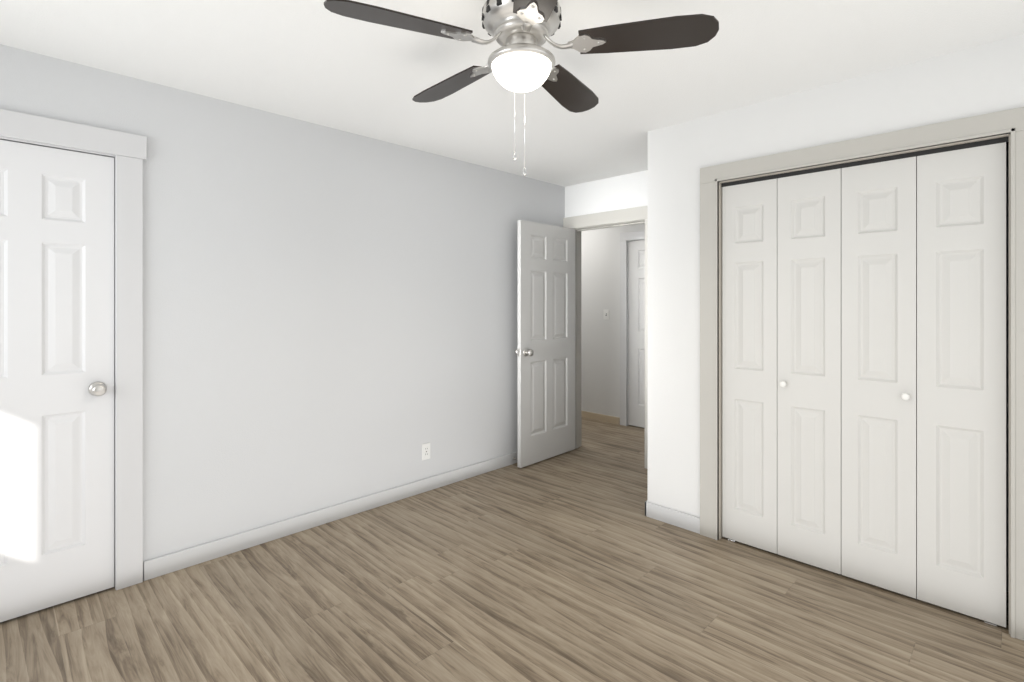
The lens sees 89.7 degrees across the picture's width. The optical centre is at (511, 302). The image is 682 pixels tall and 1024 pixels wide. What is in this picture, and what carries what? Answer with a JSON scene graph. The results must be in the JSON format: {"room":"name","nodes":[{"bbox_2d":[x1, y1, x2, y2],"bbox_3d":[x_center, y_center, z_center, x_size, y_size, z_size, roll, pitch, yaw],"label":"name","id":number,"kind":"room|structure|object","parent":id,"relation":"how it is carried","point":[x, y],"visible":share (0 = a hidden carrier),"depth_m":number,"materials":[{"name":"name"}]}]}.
{"room":"empty bedroom","nodes":[
{"label":"empty bedroom","id":0,"kind":"room"},
{"bbox_2d":[0,44,564,579],"bbox_3d":[-1.334,0.135,3.064,0.120,2.440,5.310,0,0,45],"label":"wall","id":1,"kind":"structure","parent":0,"point":[330,316],"depth_m":3.04,"materials":[{"name":"white paint"}]},
{"bbox_2d":[0,140,113,621],"bbox_3d":[-2.087,0.330,2.204,0.104,2.030,0.614,0,0,45],"label":"door","id":2,"kind":"structure","parent":1,"relation":"in","point":[56,376],"depth_m":2.29,"materials":[{"name":"white paint"}]},
{"bbox_2d":[0,109,146,589],"bbox_3d":[-2.128,0.274,2.245,0.146,2.162,0.860,0,0,45],"label":"door frame","id":3,"kind":"structure","parent":1,"relation":"attached to","point":[127,152],"depth_m":2.44,"materials":[{"name":"white paint"}]},
{"bbox_2d":[144,451,699,580],"bbox_3d":[0.002,1.309,1.738,3.645,0.092,5.070,0,0,45],"label":"baseboard","id":4,"kind":"structure","parent":1,"relation":"attached to","point":[174,561],"depth_m":3.10,"materials":[{"name":"white paint"}]},
{"bbox_2d":[422,443,429,459],"bbox_3d":[-0.616,1.070,3.696,0.008,0.114,0.070,0,0,45],"label":"electrical outlet","id":5,"kind":"object","parent":1,"relation":"attached to","point":[425,451],"visible":1,"depth_m":3.69,"materials":[{"name":"white plastic"}]},
{"bbox_2d":[0,417,1023,681],"bbox_3d":[-0.362,1.385,3.113,6.340,0.060,6.750,0,0,45],"label":"floor","id":6,"kind":"structure","parent":0,"point":[576,565],"depth_m":2.26,"materials":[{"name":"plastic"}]},
{"bbox_2d":[0,0,1023,186],"bbox_3d":[-0.362,-1.115,3.113,6.340,0.060,6.750,0,0,45],"label":"ceiling","id":7,"kind":"structure","parent":0,"point":[315,62],"depth_m":2.29,"materials":[{"name":"white paint"}]},
{"bbox_2d":[324,0,718,175],"bbox_3d":[0.005,-0.782,1.873,1.230,0.606,1.269,0,0,45],"label":"ceiling fan","id":8,"kind":"object","parent":7,"relation":"hanging from","point":[521,59],"visible":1,"depth_m":1.76,"materials":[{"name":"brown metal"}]},
{"bbox_2d":[565,170,647,217],"bbox_3d":[1.830,0.135,3.580,3.645,2.440,0.120,0,0,45],"label":"wall","id":9,"kind":"structure","parent":0,"point":[630,190],"depth_m":4.49,"materials":[{"name":"white paint"}]},
{"bbox_2d":[563,205,647,468],"bbox_3d":[0.868,0.282,4.530,0.970,2.145,0.166,0,0,45],"label":"trim","id":10,"kind":"structure","parent":9,"relation":"attached to","point":[619,218],"depth_m":4.58,"materials":[{"name":"grey paint"}]},
{"bbox_2d":[515,220,575,467],"bbox_3d":[0.316,0.336,4.462,0.173,2.015,0.757,0,0,43],"label":"door","id":11,"kind":"structure","parent":10,"relation":"attached to","point":[545,351],"depth_m":4.41,"materials":[{"name":"grey paint"}]},
{"bbox_2d":[581,223,644,417],"bbox_3d":[1.548,0.135,5.677,5.440,2.440,0.420,0,0,45],"label":"wall","id":12,"kind":"structure","parent":0,"point":[600,334],"depth_m":5.90,"materials":[{"name":"white paint"}]},
{"bbox_2d":[581,411,619,423],"bbox_3d":[0.374,1.317,6.538,2.320,0.075,0.013,0,0,45],"label":"baseboard","id":13,"kind":"structure","parent":12,"relation":"attached to","point":[600,417],"depth_m":5.88,"materials":[{"name":"beige wood"}]},
{"bbox_2d":[604,309,608,319],"bbox_3d":[1.069,0.135,5.847,0.070,0.114,0.013,0,0,45],"label":"light switch","id":14,"kind":"object","parent":12,"relation":"attached to","point":[606,313],"visible":1,"depth_m":5.84,"materials":[{"name":"white plastic"}]},
{"bbox_2d":[620,230,644,425],"bbox_3d":[1.577,0.292,5.423,0.940,2.125,0.140,0,0,45],"label":"door frame","id":15,"kind":"structure","parent":12,"relation":"attached to","point":[626,237],"depth_m":5.66,"materials":[{"name":"white paint"}]},
{"bbox_2d":[628,240,644,427],"bbox_3d":[1.533,0.336,5.378,0.754,2.015,0.104,0,0,45],"label":"hall door","id":16,"kind":"structure","parent":12,"relation":"in","point":[636,333],"depth_m":5.58,"materials":[{"name":"grey paint"}]},
{"bbox_2d":[648,34,1023,516],"bbox_3d":[1.716,0.135,2.503,2.290,2.440,0.120,0,0,45],"label":"wall","id":17,"kind":"structure","parent":0,"point":[985,78],"depth_m":3.03,"materials":[{"name":"white paint"}]},
{"bbox_2d":[722,179,776,553],"bbox_3d":[1.323,0.343,2.863,0.292,2.023,0.035,0,0,45],"label":"bifold door","id":18,"kind":"structure","parent":17,"relation":"in","point":[749,363],"depth_m":2.85,"materials":[{"name":"white paint"}]},
{"bbox_2d":[777,168,840,573],"bbox_3d":[1.519,0.337,2.642,0.292,2.012,0.064,0,0,45],"label":"bifold door","id":19,"kind":"structure","parent":17,"relation":"in","point":[808,368],"depth_m":2.64,"materials":[{"name":"white paint"}]},
{"bbox_2d":[700,107,1023,640],"bbox_3d":[1.644,0.285,2.557,1.408,2.140,0.144,0,0,45],"label":"trim","id":20,"kind":"structure","parent":17,"relation":"attached to","point":[1007,126],"depth_m":2.42,"materials":[{"name":"grey paint"}]},
{"bbox_2d":[841,157,916,598],"bbox_3d":[1.728,0.337,2.434,0.292,2.012,0.064,0,0,45],"label":"bifold door","id":21,"kind":"structure","parent":17,"relation":"in","point":[878,374],"depth_m":2.43,"materials":[{"name":"white paint"}]},
{"bbox_2d":[917,142,1005,626],"bbox_3d":[1.951,0.343,2.241,0.292,2.023,0.035,0,0,45],"label":"bifold door","id":22,"kind":"structure","parent":17,"relation":"in","point":[961,380],"depth_m":2.22,"materials":[{"name":"white paint"}]},
{"bbox_2d":[1006,143,1008,591],"bbox_3d":[1.913,0.135,2.828,1.788,2.440,0.020,0,0,45],"label":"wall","id":23,"kind":"structure","parent":0,"point":[1007,367],"depth_m":2.41,"materials":[{"name":"white paint"}]}
]}

